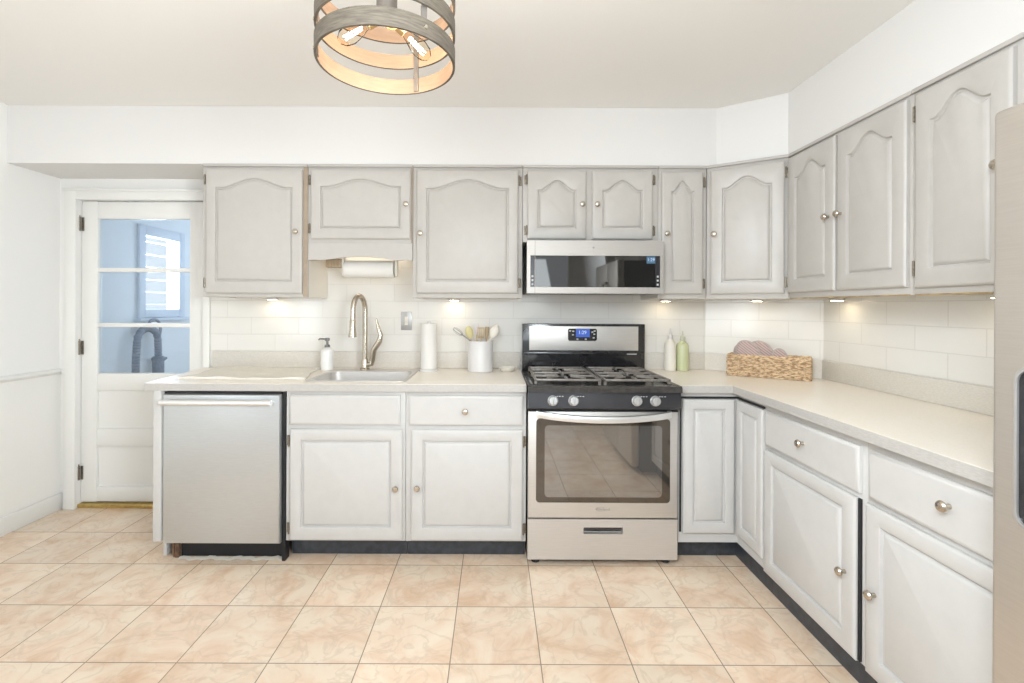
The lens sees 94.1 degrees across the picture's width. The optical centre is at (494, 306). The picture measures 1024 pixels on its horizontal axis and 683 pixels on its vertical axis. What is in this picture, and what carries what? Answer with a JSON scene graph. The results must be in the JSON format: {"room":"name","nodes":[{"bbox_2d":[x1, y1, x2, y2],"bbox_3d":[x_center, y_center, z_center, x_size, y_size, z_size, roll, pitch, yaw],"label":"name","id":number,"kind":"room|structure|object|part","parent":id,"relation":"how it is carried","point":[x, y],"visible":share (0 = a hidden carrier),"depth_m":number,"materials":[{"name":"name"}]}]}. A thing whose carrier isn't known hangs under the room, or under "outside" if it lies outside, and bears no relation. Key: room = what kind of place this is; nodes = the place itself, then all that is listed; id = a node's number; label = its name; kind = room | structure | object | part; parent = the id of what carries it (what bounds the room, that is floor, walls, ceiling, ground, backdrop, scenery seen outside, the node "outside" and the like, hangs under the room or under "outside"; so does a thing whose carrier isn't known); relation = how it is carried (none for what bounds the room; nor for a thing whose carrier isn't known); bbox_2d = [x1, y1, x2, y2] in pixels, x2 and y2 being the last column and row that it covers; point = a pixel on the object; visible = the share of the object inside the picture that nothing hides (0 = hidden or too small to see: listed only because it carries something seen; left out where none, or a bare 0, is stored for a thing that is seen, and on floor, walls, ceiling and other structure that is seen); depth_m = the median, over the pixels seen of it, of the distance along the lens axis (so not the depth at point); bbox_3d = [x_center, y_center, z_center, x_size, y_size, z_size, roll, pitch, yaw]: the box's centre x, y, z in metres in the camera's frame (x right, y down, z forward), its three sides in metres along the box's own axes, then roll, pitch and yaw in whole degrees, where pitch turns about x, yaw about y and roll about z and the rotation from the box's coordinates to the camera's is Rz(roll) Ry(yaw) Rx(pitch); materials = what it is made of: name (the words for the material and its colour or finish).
{"room":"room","nodes":[
{"label":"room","id":0,"kind":"room"},
{"bbox_2d":[0,102,59,375],"bbox_3d":[-2.855,0.069,0.460,0.120,2.450,5.200,0,0,0],"label":"wall","id":1,"kind":"structure","parent":0,"point":[29,199],"depth_m":2.84,"materials":[{"name":"white paint"}]},
{"bbox_2d":[0,374,60,517],"bbox_3d":[-2.794,0.859,1.460,0.010,0.870,3.199,0,0,0],"label":"wainscot","id":2,"kind":"structure","parent":1,"relation":"attached to","point":[30,409],"depth_m":2.85,"materials":[{"name":"white paint"}]},
{"bbox_2d":[0,493,61,536],"bbox_3d":[-2.783,1.242,1.460,0.014,0.105,3.199,0,0,0],"label":"baseboard","id":3,"kind":"structure","parent":1,"relation":"attached to","point":[9,523],"depth_m":2.84,"materials":[{"name":"white paint"}]},
{"bbox_2d":[0,368,62,382],"bbox_3d":[-2.777,0.412,1.460,0.038,0.040,3.199,0,0,0],"label":"chair rail","id":4,"kind":"object","parent":1,"relation":"attached to","point":[29,375],"visible":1,"depth_m":2.84,"materials":[{"name":"white paint"}]},
{"bbox_2d":[102,220,189,372],"bbox_3d":[-2.885,0.094,4.271,0.100,2.400,2.179,0,0,0],"label":"wall","id":5,"kind":"structure","parent":0,"point":[119,237],"depth_m":3.70,"materials":[{"name":"blue paint"}]},
{"bbox_2d":[135,224,188,321],"bbox_3d":[-2.848,-0.273,4.045,0.128,0.775,0.600,0,0,0],"label":"window","id":6,"kind":"structure","parent":5,"relation":"in","point":[143,230],"depth_m":3.99,"materials":[{"name":"white wood"}]},
{"bbox_2d":[131,318,166,372],"bbox_3d":[-2.777,0.417,3.839,0.096,0.656,0.376,0,0,0],"label":"hose","id":7,"kind":"object","parent":6,"relation":"hanging from","point":[157,360],"visible":0.71,"depth_m":3.86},
{"bbox_2d":[146,240,172,304],"bbox_3d":[-2.890,-0.283,4.045,0.044,0.533,0.400,0,0,0],"label":"blind","id":8,"kind":"object","parent":6,"relation":"attached to","point":[146,240],"depth_m":4.06,"materials":[{"name":"white plastic"}]},
{"bbox_2d":[59,179,521,508],"bbox_3d":[-0.498,0.080,3.120,4.895,2.450,0.120,0,0,0],"label":"wall","id":9,"kind":"structure","parent":0,"point":[64,183],"depth_m":3.06,"materials":[{"name":"white paint"}]},
{"bbox_2d":[62,188,210,509],"bbox_3d":[-2.291,0.270,3.047,0.938,2.053,0.025,0,0,0],"label":"door frame","id":10,"kind":"structure","parent":9,"relation":"attached to","point":[71,195],"depth_m":3.04,"materials":[{"name":"white paint"}]},
{"bbox_2d":[78,201,202,501],"bbox_3d":[-2.281,0.290,3.101,0.825,1.949,0.059,0,0,0],"label":"door","id":11,"kind":"structure","parent":9,"relation":"in","point":[116,409],"depth_m":3.09,"materials":[{"name":"white paint"}]},
{"bbox_2d":[202,163,327,297],"bbox_3d":[-1.371,-0.438,2.863,0.601,0.760,0.376,0,0,0],"label":"upper cabinet","id":12,"kind":"object","parent":9,"relation":"attached to","point":[255,216],"visible":1,"depth_m":2.71,"materials":[{"name":"beige wood"}]},
{"bbox_3d":[-1.369,-0.810,2.721,0.600,0.016,0.011,0,0,0],"label":"trim","id":13,"kind":"part","parent":12,"relation":"part of","materials":[{"name":"grey wood"}]},
{"bbox_2d":[308,164,412,260],"bbox_3d":[-0.769,-0.541,2.863,0.598,0.548,0.376,0,0,0],"label":"upper cabinet","id":14,"kind":"object","parent":9,"relation":"attached to","point":[355,210],"visible":0.99,"depth_m":2.71,"materials":[{"name":"beige wood"}]},
{"bbox_3d":[-0.768,-0.807,2.721,0.597,0.016,0.011,0,0,0],"label":"trim","id":15,"kind":"part","parent":14,"relation":"part of","materials":[{"name":"grey wood"}]},
{"bbox_2d":[326,258,397,277],"bbox_3d":[-0.797,-0.269,2.860,0.427,0.188,0.104,0,0,0],"label":"paper roll","id":16,"kind":"object","parent":14,"relation":"hanging from","point":[350,269],"visible":0.77,"depth_m":2.82,"materials":[{"name":"white paper"}]},
{"bbox_2d":[210,246,704,365],"bbox_3d":[-0.236,-0.009,3.056,3.171,0.770,0.007,0,0,0],"label":"tile backsplash","id":17,"kind":"structure","parent":9,"relation":"attached to","point":[238,323],"depth_m":3.05,"materials":[{"name":"white tile"}]},
{"bbox_2d":[401,312,411,329],"bbox_3d":[-0.566,0.089,3.042,0.070,0.117,0.019,0,0,0],"label":"light switch","id":18,"kind":"object","parent":17,"relation":"attached to","point":[406,317],"visible":1,"depth_m":3.04,"materials":[{"name":"grey metal"}]},
{"bbox_2d":[413,164,522,298],"bbox_3d":[-0.156,-0.432,2.863,0.625,0.760,0.376,0,0,0],"label":"upper cabinet","id":19,"kind":"object","parent":9,"relation":"attached to","point":[467,219],"visible":1,"depth_m":2.71,"materials":[{"name":"beige wood"}]},
{"bbox_3d":[-0.154,-0.804,2.721,0.624,0.016,0.011,0,0,0],"label":"trim","id":20,"kind":"part","parent":19,"relation":"part of","materials":[{"name":"grey wood"}]},
{"bbox_2d":[522,165,657,247],"bbox_3d":[0.546,-0.589,2.863,0.773,0.440,0.376,0,0,0],"label":"upper cabinet","id":21,"kind":"object","parent":9,"relation":"attached to","point":[560,202],"visible":0.99,"depth_m":2.71,"materials":[{"name":"beige wood"}]},
{"bbox_3d":[0.353,-0.581,2.716,0.336,0.390,0.019,0,0,0],"label":"door","id":22,"kind":"part","parent":21,"relation":"part of","materials":[{"name":"grey paint"}]},
{"bbox_3d":[0.547,-0.801,2.721,0.772,0.016,0.011,0,0,0],"label":"trim","id":23,"kind":"part","parent":21,"relation":"part of","materials":[{"name":"grey wood"}]},
{"bbox_3d":[0.726,-0.580,2.716,0.346,0.390,0.019,0,0,0],"label":"door","id":24,"kind":"part","parent":21,"relation":"part of","materials":[{"name":"grey paint"}]},
{"bbox_2d":[523,240,663,294],"bbox_3d":[0.551,-0.221,2.829,0.752,0.292,0.421,0,0,0],"label":"microwave","id":25,"kind":"object","parent":9,"relation":"attached to","point":[549,267],"visible":1,"depth_m":2.62,"materials":[{"name":"grey metal"}]},
{"bbox_2d":[641,165,706,299],"bbox_3d":[1.071,-0.427,2.863,0.275,0.760,0.376,0,0,0],"label":"upper cabinet","id":26,"kind":"object","parent":9,"relation":"attached to","point":[681,189],"visible":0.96,"depth_m":2.71,"materials":[{"name":"beige wood"}]},
{"bbox_3d":[1.067,-0.422,2.716,0.236,0.698,0.019,0,0,0],"label":"door","id":27,"kind":"part","parent":26,"relation":"part of","materials":[{"name":"grey paint"}]},
{"bbox_3d":[1.073,-0.799,2.721,0.274,0.016,0.011,0,0,0],"label":"trim","id":28,"kind":"part","parent":26,"relation":"part of","materials":[{"name":"grey wood"}]},
{"bbox_2d":[691,154,789,299],"bbox_3d":[1.490,-0.425,2.724,0.821,0.760,0.396,0,0,32],"label":"upper cabinet","id":29,"kind":"object","parent":9,"relation":"attached to","point":[747,200],"visible":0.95,"depth_m":2.60,"materials":[{"name":"beige wood"}]},
{"bbox_3d":[1.378,-0.797,2.615,0.398,0.016,0.011,0,0,32],"label":"trim","id":30,"kind":"part","parent":29,"relation":"part of","materials":[{"name":"grey wood"}]},
{"bbox_3d":[1.376,-0.422,2.610,0.362,0.700,0.019,0,0,32],"label":"door","id":31,"kind":"part","parent":29,"relation":"part of","materials":[{"name":"grey paint"}]},
{"bbox_2d":[750,299,763,301],"bbox_3d":[1.500,-0.038,2.730,0.068,0.013,0.068,0,0,0],"label":"puck light","id":32,"kind":"object","parent":29,"relation":"attached to","point":[752,300],"visible":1,"depth_m":2.71,"materials":[{"name":"white plastic"}]},
{"bbox_2d":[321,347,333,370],"bbox_3d":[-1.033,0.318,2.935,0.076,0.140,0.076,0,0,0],"label":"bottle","id":33,"kind":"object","parent":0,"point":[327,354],"depth_m":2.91,"materials":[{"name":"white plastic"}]},
{"bbox_2d":[0,508,858,682],"bbox_3d":[-0.478,1.335,1.585,4.945,0.060,7.750,0,0,0],"label":"floor","id":34,"kind":"structure","parent":0,"point":[88,595],"depth_m":2.00,"materials":[{"name":"tile"}]},
{"bbox_2d":[77,501,152,507],"bbox_3d":[-2.280,1.284,3.118,0.820,0.026,0.105,0,0,0],"label":"threshold","id":35,"kind":"object","parent":34,"relation":"on","point":[99,504],"visible":0.33,"depth_m":3.07,"materials":[{"name":"gold metal"}]},
{"bbox_2d":[153,391,171,554],"bbox_3d":[-1.712,0.862,2.731,0.040,0.876,0.638,0,0,0],"label":"end panel","id":36,"kind":"object","parent":34,"relation":"on","point":[158,410],"visible":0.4,"depth_m":2.41,"materials":[{"name":"grey paint"}]},
{"bbox_2d":[158,391,288,560],"bbox_3d":[-1.379,0.867,2.701,0.612,0.868,0.678,0,0,0],"label":"dishwasher","id":37,"kind":"object","parent":34,"relation":"on","point":[225,452],"visible":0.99,"depth_m":2.41,"materials":[{"name":"silver metal"}]},
{"bbox_3d":[-1.395,0.479,2.388,0.554,0.031,0.052,0,0,0],"label":"handle","id":38,"kind":"part","parent":37,"relation":"part of","materials":[{"name":"silver metal"}]},
{"bbox_2d":[286,391,407,553],"bbox_3d":[-0.765,0.866,2.725,0.610,0.876,0.662,0,0,0],"label":"base cabinet","id":39,"kind":"object","parent":34,"relation":"on","point":[346,474],"visible":0.97,"depth_m":2.43,"materials":[{"name":"beige wood"}]},
{"bbox_3d":[-0.766,0.526,2.434,0.565,0.153,0.019,0,0,0],"label":"drawer","id":40,"kind":"part","parent":39,"relation":"part of","materials":[{"name":"grey paint"}]},
{"bbox_3d":[-0.760,0.907,2.434,0.576,0.567,0.019,0,0,0],"label":"door","id":41,"kind":"part","parent":39,"relation":"part of","materials":[{"name":"grey paint"}]},
{"bbox_3d":[-0.504,0.920,2.409,0.031,0.031,0.032,0,0,0],"label":"knob","id":42,"kind":"part","parent":39,"relation":"part of","materials":[{"name":"silver metal"}]},
{"bbox_2d":[406,392,525,553],"bbox_3d":[-0.149,0.869,2.725,0.617,0.876,0.662,0,0,0],"label":"base cabinet","id":43,"kind":"object","parent":34,"relation":"on","point":[466,451],"visible":0.97,"depth_m":2.43,"materials":[{"name":"beige wood"}]},
{"bbox_2d":[144,351,525,391],"bbox_3d":[-0.847,0.356,2.730,2.013,0.142,0.642,0,0,0],"label":"countertop","id":44,"kind":"structure","parent":43,"relation":"on","point":[453,375],"depth_m":2.70,"materials":[{"name":"beige laminate"}]},
{"bbox_2d":[178,366,320,379],"bbox_3d":[-1.375,0.377,2.763,0.723,0.018,0.461,0,0,0],"label":"drying mat","id":45,"kind":"object","parent":44,"relation":"on","point":[220,372],"visible":1,"depth_m":2.69,"materials":[{"name":"beige fabric"}]},
{"bbox_2d":[318,338,333,370],"bbox_3d":[-1.036,0.288,2.933,0.082,0.199,0.076,0,0,-44],"label":"soap dispenser","id":46,"kind":"object","parent":44,"relation":"on","point":[327,354],"visible":1,"depth_m":2.91,"materials":[{"name":"white plastic"}]},
{"bbox_2d":[306,369,418,381],"bbox_3d":[-0.730,0.477,2.716,0.528,0.185,0.488,0,0,0],"label":"sink","id":47,"kind":"object","parent":44,"relation":"in","point":[335,375],"visible":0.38,"depth_m":2.86,"materials":[{"name":"silver metal"}]},
{"bbox_2d":[348,294,382,369],"bbox_3d":[-0.795,0.151,2.895,0.210,0.465,0.111,0,0,-36],"label":"faucet","id":48,"kind":"object","parent":44,"relation":"on","point":[365,364],"visible":1,"depth_m":2.91,"materials":[{"name":"silver metal"}]},
{"bbox_3d":[-0.820,0.151,2.881,0.059,0.465,0.157,0,0,27],"label":"spout","id":49,"kind":"part","parent":48,"relation":"part of","materials":[{"name":"silver metal"}]},
{"bbox_3d":[-0.736,0.219,2.920,0.104,0.302,0.038,0,0,10],"label":"handle","id":50,"kind":"part","parent":48,"relation":"part of","materials":[{"name":"silver metal"}]},
{"bbox_2d":[419,321,438,371],"bbox_3d":[-0.406,0.237,2.925,0.120,0.307,0.120,0,0,0],"label":"paper towel roll","id":51,"kind":"object","parent":44,"relation":"on","point":[428,330],"visible":1,"depth_m":2.88,"materials":[{"name":"white paper"}]},
{"bbox_2d":[468,340,492,372],"bbox_3d":[-0.089,0.299,2.910,0.153,0.186,0.153,0,0,0],"label":"utensil crock","id":52,"kind":"object","parent":44,"relation":"on","point":[480,354],"visible":0.94,"depth_m":2.84,"materials":[{"name":"white ceramic"}]},
{"bbox_2d":[453,327,470,340],"bbox_3d":[-0.146,0.207,2.900,0.223,0.166,0.028,0,0,0],"label":"whisk","id":53,"kind":"object","parent":52,"relation":"in","point":[461,334],"visible":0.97,"depth_m":2.90,"materials":[{"name":"metal"}]},
{"bbox_2d":[465,326,472,340],"bbox_3d":[-0.144,0.247,2.922,0.079,0.263,0.018,0,0,0],"label":"spoon","id":54,"kind":"object","parent":52,"relation":"in","point":[469,332],"visible":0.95,"depth_m":2.92,"materials":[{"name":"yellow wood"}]},
{"bbox_2d":[474,323,478,341],"bbox_3d":[-0.116,0.240,2.950,0.033,0.277,0.020,0,0,0],"label":"spatula","id":55,"kind":"object","parent":52,"relation":"in","point":[476,325],"visible":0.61,"depth_m":2.95,"materials":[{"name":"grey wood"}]},
{"bbox_2d":[477,327,483,341],"bbox_3d":[-0.087,0.251,2.914,0.044,0.254,0.009,0,0,0],"label":"slotted turner","id":56,"kind":"object","parent":52,"relation":"in","point":[479,329],"visible":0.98,"depth_m":2.91,"materials":[{"name":"brown wood"}]},
{"bbox_2d":[485,327,488,341],"bbox_3d":[-0.050,0.250,2.937,0.029,0.257,0.010,0,0,0],"label":"scraper","id":57,"kind":"object","parent":52,"relation":"in","point":[486,328],"visible":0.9,"depth_m":2.93,"materials":[{"name":"brown wood"}]},
{"bbox_2d":[489,326,498,340],"bbox_3d":[-0.044,0.247,2.885,0.139,0.266,0.023,0,0,0],"label":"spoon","id":58,"kind":"object","parent":52,"relation":"in","point":[494,331],"visible":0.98,"depth_m":2.88,"materials":[{"name":"beige plastic"}]},
{"bbox_2d":[499,366,515,371],"bbox_3d":[0.076,0.379,2.910,0.106,0.027,0.106,0,0,0],"label":"spoon rest","id":59,"kind":"object","parent":44,"relation":"on","point":[502,368],"visible":1,"depth_m":2.88,"materials":[{"name":"white ceramic"}]},
{"bbox_3d":[-0.395,0.917,2.409,0.031,0.031,0.032,0,0,0],"label":"knob","id":60,"kind":"part","parent":43,"relation":"part of","materials":[{"name":"silver metal"}]},
{"bbox_3d":[-0.151,0.530,2.409,0.031,0.031,0.032,0,0,0],"label":"knob","id":61,"kind":"part","parent":43,"relation":"part of","materials":[{"name":"silver metal"}]},
{"bbox_3d":[-0.148,0.529,2.434,0.583,0.153,0.019,0,0,0],"label":"drawer","id":62,"kind":"part","parent":43,"relation":"part of","materials":[{"name":"grey paint"}]},
{"bbox_3d":[-0.144,0.910,2.434,0.570,0.567,0.019,0,0,0],"label":"door","id":63,"kind":"part","parent":43,"relation":"part of","materials":[{"name":"grey paint"}]},
{"bbox_2d":[522,323,682,562],"bbox_3d":[0.545,0.707,2.680,0.765,1.205,0.689,0,0,0],"label":"gas range","id":64,"kind":"object","parent":34,"relation":"on","point":[602,426],"visible":1,"depth_m":2.40,"materials":[{"name":"silver metal"}]},
{"bbox_3d":[0.288,0.466,2.360,0.052,0.052,0.034,0,0,0],"label":"knob","id":65,"kind":"part","parent":64,"relation":"part of","materials":[{"name":"silver metal"}]},
{"bbox_3d":[0.347,0.385,2.560,0.110,0.025,0.110,0,0,0],"label":"burner","id":66,"kind":"part","parent":64,"relation":"part of","materials":[{"name":"black metal"}]},
{"bbox_3d":[0.391,0.467,2.360,0.052,0.052,0.034,0,0,0],"label":"knob","id":67,"kind":"part","parent":64,"relation":"part of","materials":[{"name":"silver metal"}]},
{"bbox_3d":[0.547,0.386,2.685,0.105,0.025,0.105,0,0,0],"label":"burner","id":68,"kind":"part","parent":64,"relation":"part of","materials":[{"name":"black metal"}]},
{"bbox_3d":[0.543,1.175,2.421,0.757,0.204,0.025,0,0,0],"label":"drawer","id":69,"kind":"part","parent":64,"relation":"part of","materials":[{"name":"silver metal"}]},
{"bbox_3d":[0.545,0.797,2.420,0.757,0.539,0.029,0,0,0],"label":"oven door","id":70,"kind":"part","parent":64,"relation":"part of","materials":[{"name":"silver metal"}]},
{"bbox_2d":[522,370,682,392],"bbox_3d":[0.547,0.408,2.650,0.765,0.033,0.580,0,0,0],"label":"cooktop","id":71,"kind":"object","parent":64,"relation":"in","point":[533,386],"depth_m":2.42,"materials":[{"name":"black metal"}]},
{"bbox_3d":[0.546,1.129,2.416,0.217,0.051,0.024,0,0,0],"label":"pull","id":72,"kind":"part","parent":64,"relation":"part of","materials":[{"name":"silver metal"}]},
{"bbox_3d":[0.546,0.547,2.370,0.678,0.054,0.069,0,0,0],"label":"handle","id":73,"kind":"part","parent":64,"relation":"part of","materials":[{"name":"silver metal"}]},
{"bbox_3d":[0.546,0.472,2.401,0.763,0.094,0.067,0,0,0],"label":"control panel","id":74,"kind":"part","parent":64,"relation":"part of","materials":[{"name":"black metal"}]},
{"bbox_3d":[0.747,0.387,2.560,0.120,0.025,0.120,0,0,0],"label":"burner","id":75,"kind":"part","parent":64,"relation":"part of","materials":[{"name":"black metal"}]},
{"bbox_3d":[0.706,0.468,2.360,0.052,0.052,0.034,0,0,0],"label":"knob","id":76,"kind":"part","parent":64,"relation":"part of","materials":[{"name":"silver metal"}]},
{"bbox_3d":[0.798,0.468,2.360,0.052,0.052,0.034,0,0,0],"label":"knob","id":77,"kind":"part","parent":64,"relation":"part of","materials":[{"name":"silver metal"}]},
{"bbox_2d":[676,393,771,592],"bbox_3d":[1.392,0.875,2.615,0.901,0.876,0.860,0,0,0],"label":"base cabinet","id":78,"kind":"object","parent":34,"relation":"on","point":[720,467],"visible":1,"depth_m":2.42,"materials":[{"name":"beige wood"}]},
{"bbox_3d":[1.091,0.814,2.434,0.264,0.685,0.019,0,0,0],"label":"door","id":79,"kind":"part","parent":78,"relation":"part of","materials":[{"name":"grey paint"}]},
{"bbox_3d":[1.233,0.815,2.306,0.019,0.685,0.234,0,0,0],"label":"door","id":80,"kind":"part","parent":78,"relation":"part of","materials":[{"name":"grey paint"}]},
{"bbox_2d":[645,353,993,487],"bbox_3d":[1.387,0.366,2.054,0.906,0.142,1.995,0,0,0],"label":"countertop","id":81,"kind":"structure","parent":78,"relation":"on","point":[947,425],"depth_m":1.90,"materials":[{"name":"beige stone"}]},
{"bbox_2d":[664,329,675,370],"bbox_3d":[1.097,0.266,2.985,0.073,0.263,0.073,0,0,0],"label":"spray bottle","id":82,"kind":"object","parent":81,"relation":"on","point":[670,345],"visible":1,"depth_m":2.96,"materials":[{"name":"beige plastic"}]},
{"bbox_2d":[676,331,688,370],"bbox_3d":[1.175,0.273,2.985,0.075,0.249,0.075,0,0,0],"label":"spray bottle","id":83,"kind":"object","parent":81,"relation":"on","point":[682,348],"visible":1,"depth_m":2.96,"materials":[{"name":"green plastic"}]},
{"bbox_2d":[726,352,812,380],"bbox_3d":[1.562,0.337,2.724,0.423,0.128,0.144,0,0,35],"label":"wicker basket","id":84,"kind":"object","parent":81,"relation":"on","point":[795,367],"visible":0.97,"depth_m":2.66,"materials":[{"name":"wicker"}]},
{"bbox_2d":[736,340,760,355],"bbox_3d":[1.468,0.292,2.754,0.140,0.201,0.026,0,0,35],"label":"oven mitt","id":85,"kind":"object","parent":84,"relation":"in","point":[745,347],"visible":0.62,"depth_m":2.75,"materials":[{"name":"pink fabric"}]},
{"bbox_2d":[753,341,772,355],"bbox_3d":[1.542,0.294,2.745,0.147,0.199,0.026,0,0,35],"label":"oven mitt","id":86,"kind":"object","parent":84,"relation":"in","point":[765,349],"visible":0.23,"depth_m":2.73,"materials":[{"name":"pink fabric"}]},
{"bbox_2d":[771,348,787,356],"bbox_3d":[1.597,0.312,2.666,0.088,0.163,0.022,0,0,35],"label":"oven mitt","id":87,"kind":"object","parent":84,"relation":"in","point":[776,352],"visible":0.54,"depth_m":2.66,"materials":[{"name":"pink fabric"}]},
{"bbox_2d":[764,406,875,682],"bbox_3d":[1.517,0.876,1.887,0.650,0.876,0.593,0,0,0],"label":"base cabinet","id":88,"kind":"object","parent":34,"relation":"on","point":[816,475],"visible":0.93,"depth_m":1.80,"materials":[{"name":"beige wood"}]},
{"bbox_3d":[1.209,0.542,1.894,0.032,0.031,0.031,0,0,0],"label":"knob","id":89,"kind":"part","parent":88,"relation":"part of","materials":[{"name":"silver metal"}]},
{"bbox_3d":[1.232,0.927,1.899,0.019,0.556,0.553,0,0,0],"label":"door","id":90,"kind":"part","parent":88,"relation":"part of","materials":[{"name":"grey paint"}]},
{"bbox_3d":[1.234,0.550,1.888,0.019,0.160,0.556,0,0,0],"label":"drawer","id":91,"kind":"part","parent":88,"relation":"part of","materials":[{"name":"grey paint"}]},
{"bbox_3d":[1.207,0.924,1.666,0.032,0.031,0.031,0,0,0],"label":"knob","id":92,"kind":"part","parent":88,"relation":"part of","materials":[{"name":"silver metal"}]},
{"bbox_2d":[863,443,992,682],"bbox_3d":[1.517,0.876,1.325,0.650,0.876,0.528,0,0,0],"label":"base cabinet","id":93,"kind":"object","parent":34,"relation":"on","point":[928,594],"visible":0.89,"depth_m":1.35,"materials":[{"name":"beige wood"}]},
{"bbox_3d":[1.207,0.928,1.535,0.032,0.031,0.031,0,0,0],"label":"knob","id":94,"kind":"part","parent":93,"relation":"part of","materials":[{"name":"silver metal"}]},
{"bbox_3d":[1.252,0.822,1.325,0.018,0.770,0.528,0,0,0],"label":"frame","id":95,"kind":"part","parent":93,"relation":"part of","materials":[{"name":"grey paint"}]},
{"bbox_3d":[1.234,0.550,1.322,0.019,0.160,0.490,0,0,0],"label":"drawer","id":96,"kind":"part","parent":93,"relation":"part of","materials":[{"name":"grey paint"}]},
{"bbox_3d":[1.209,0.537,1.284,0.032,0.031,0.031,0,0,0],"label":"knob","id":97,"kind":"part","parent":93,"relation":"part of","materials":[{"name":"silver metal"}]},
{"bbox_2d":[992,102,1023,682],"bbox_3d":[1.425,0.446,0.585,0.817,1.735,0.906,0,0,0],"label":"refrigerator","id":98,"kind":"object","parent":34,"relation":"on","point":[1008,440],"visible":1,"depth_m":1.00,"materials":[{"name":"silver metal"}]},
{"bbox_3d":[1.075,0.287,0.835,0.008,0.330,0.299,0,0,0],"label":"dispenser frame","id":99,"kind":"part","parent":98,"relation":"part of","materials":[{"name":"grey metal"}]},
{"bbox_2d":[0,0,914,107],"bbox_3d":[-0.467,-1.185,0.445,4.945,0.080,5.470,0,0,0],"label":"ceiling","id":100,"kind":"structure","parent":0,"point":[509,53],"depth_m":2.13,"materials":[{"name":"white paint"}]},
{"bbox_2d":[313,0,454,94],"bbox_3d":[-0.312,-0.921,1.375,0.394,0.444,0.394,0,0,0],"label":"drum ceiling light","id":101,"kind":"object","parent":100,"relation":"hanging from","point":[400,26],"visible":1,"depth_m":1.43,"materials":[{"name":"grey wood"}]},
{"bbox_2d":[337,26,377,45],"bbox_3d":[-0.385,-0.793,1.357,0.121,0.100,0.056,0,0,0],"label":"bulb","id":102,"kind":"object","parent":101,"relation":"attached to","point":[370,28],"depth_m":1.36,"materials":[{"name":"glass"}]},
{"bbox_3d":[-0.312,-0.985,1.375,0.267,0.317,0.267,0,0,45],"label":"stem","id":103,"kind":"part","parent":101,"relation":"part of","materials":[{"name":"metal"}]},
{"bbox_2d":[395,29,430,60],"bbox_3d":[-0.248,-0.792,1.414,0.112,0.100,0.082,0,0,0],"label":"bulb","id":104,"kind":"object","parent":101,"relation":"attached to","point":[401,32],"depth_m":1.42,"materials":[{"name":"clear glass"}]},
{"bbox_2d":[7,0,1023,178],"bbox_3d":[-0.468,-0.979,0.460,4.644,0.330,5.198,0,0,0],"label":"soffit","id":105,"kind":"structure","parent":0,"point":[925,40],"depth_m":2.73,"materials":[{"name":"white paint"}]},
{"bbox_3d":[1.599,0.089,2.867,0.500,2.450,0.384,0,0,0],"label":"wall","id":106,"kind":"structure","parent":0,"visible":0},
{"bbox_2d":[705,299,823,359],"bbox_3d":[1.596,0.149,2.864,0.624,0.470,0.007,0,0,38],"label":"tile backsplash","id":107,"kind":"structure","parent":106,"relation":"attached to","point":[794,326],"depth_m":2.83,"materials":[{"name":"white tile"}]},
{"bbox_3d":[1.910,0.091,0.460,0.120,2.450,5.200,0,0,0],"label":"wall","id":108,"kind":"structure","parent":0,"visible":0},
{"bbox_2d":[788,91,913,298],"bbox_3d":[1.671,-0.423,2.139,0.342,0.762,0.744,0,0,0],"label":"upper cabinet","id":109,"kind":"object","parent":108,"relation":"attached to","point":[851,188],"visible":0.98,"depth_m":2.03,"materials":[{"name":"beige wood"}]},
{"bbox_3d":[1.541,-0.426,2.328,0.019,0.702,0.344,0,0,0],"label":"door","id":110,"kind":"part","parent":109,"relation":"part of","materials":[{"name":"grey paint"}]},
{"bbox_3d":[1.516,-0.414,2.190,0.032,0.031,0.031,0,0,0],"label":"knob","id":111,"kind":"part","parent":109,"relation":"part of","materials":[{"name":"silver metal"}]},
{"bbox_2d":[829,299,844,300],"bbox_3d":[1.765,-0.036,2.460,0.068,0.013,0.068,0,0,0],"label":"puck light","id":112,"kind":"object","parent":109,"relation":"attached to","point":[829,299],"visible":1,"depth_m":2.43,"materials":[{"name":"white plastic"}]},
{"bbox_3d":[1.516,-0.414,2.112,0.032,0.031,0.031,0,0,0],"label":"knob","id":113,"kind":"part","parent":109,"relation":"part of","materials":[{"name":"silver metal"}]},
{"bbox_3d":[1.547,-0.796,2.139,0.011,0.016,0.743,0,0,0],"label":"trim","id":114,"kind":"part","parent":109,"relation":"part of","materials":[{"name":"grey wood"}]},
{"bbox_3d":[1.541,-0.426,1.961,0.019,0.702,0.358,0,0,0],"label":"door","id":115,"kind":"part","parent":109,"relation":"part of","materials":[{"name":"grey paint"}]},
{"bbox_2d":[823,295,993,387],"bbox_3d":[1.845,0.150,1.855,0.007,0.470,1.640,0,0,0],"label":"tile backsplash","id":116,"kind":"structure","parent":108,"relation":"attached to","point":[945,337],"depth_m":2.08,"materials":[{"name":"white tile"}]},
{"bbox_2d":[912,32,1023,294],"bbox_3d":[1.671,-0.423,1.579,0.342,0.762,0.373,0,0,0],"label":"upper cabinet","id":117,"kind":"object","parent":108,"relation":"attached to","point":[955,111],"visible":0.84,"depth_m":1.57,"materials":[{"name":"beige wood"}]},
{"bbox_3d":[1.547,-0.796,1.579,0.011,0.016,0.372,0,0,0],"label":"trim","id":118,"kind":"part","parent":117,"relation":"part of","materials":[{"name":"grey wood"}]},
{"bbox_3d":[1.516,-0.431,1.440,0.032,0.031,0.031,0,0,0],"label":"knob","id":119,"kind":"part","parent":117,"relation":"part of","materials":[{"name":"silver metal"}]}
]}

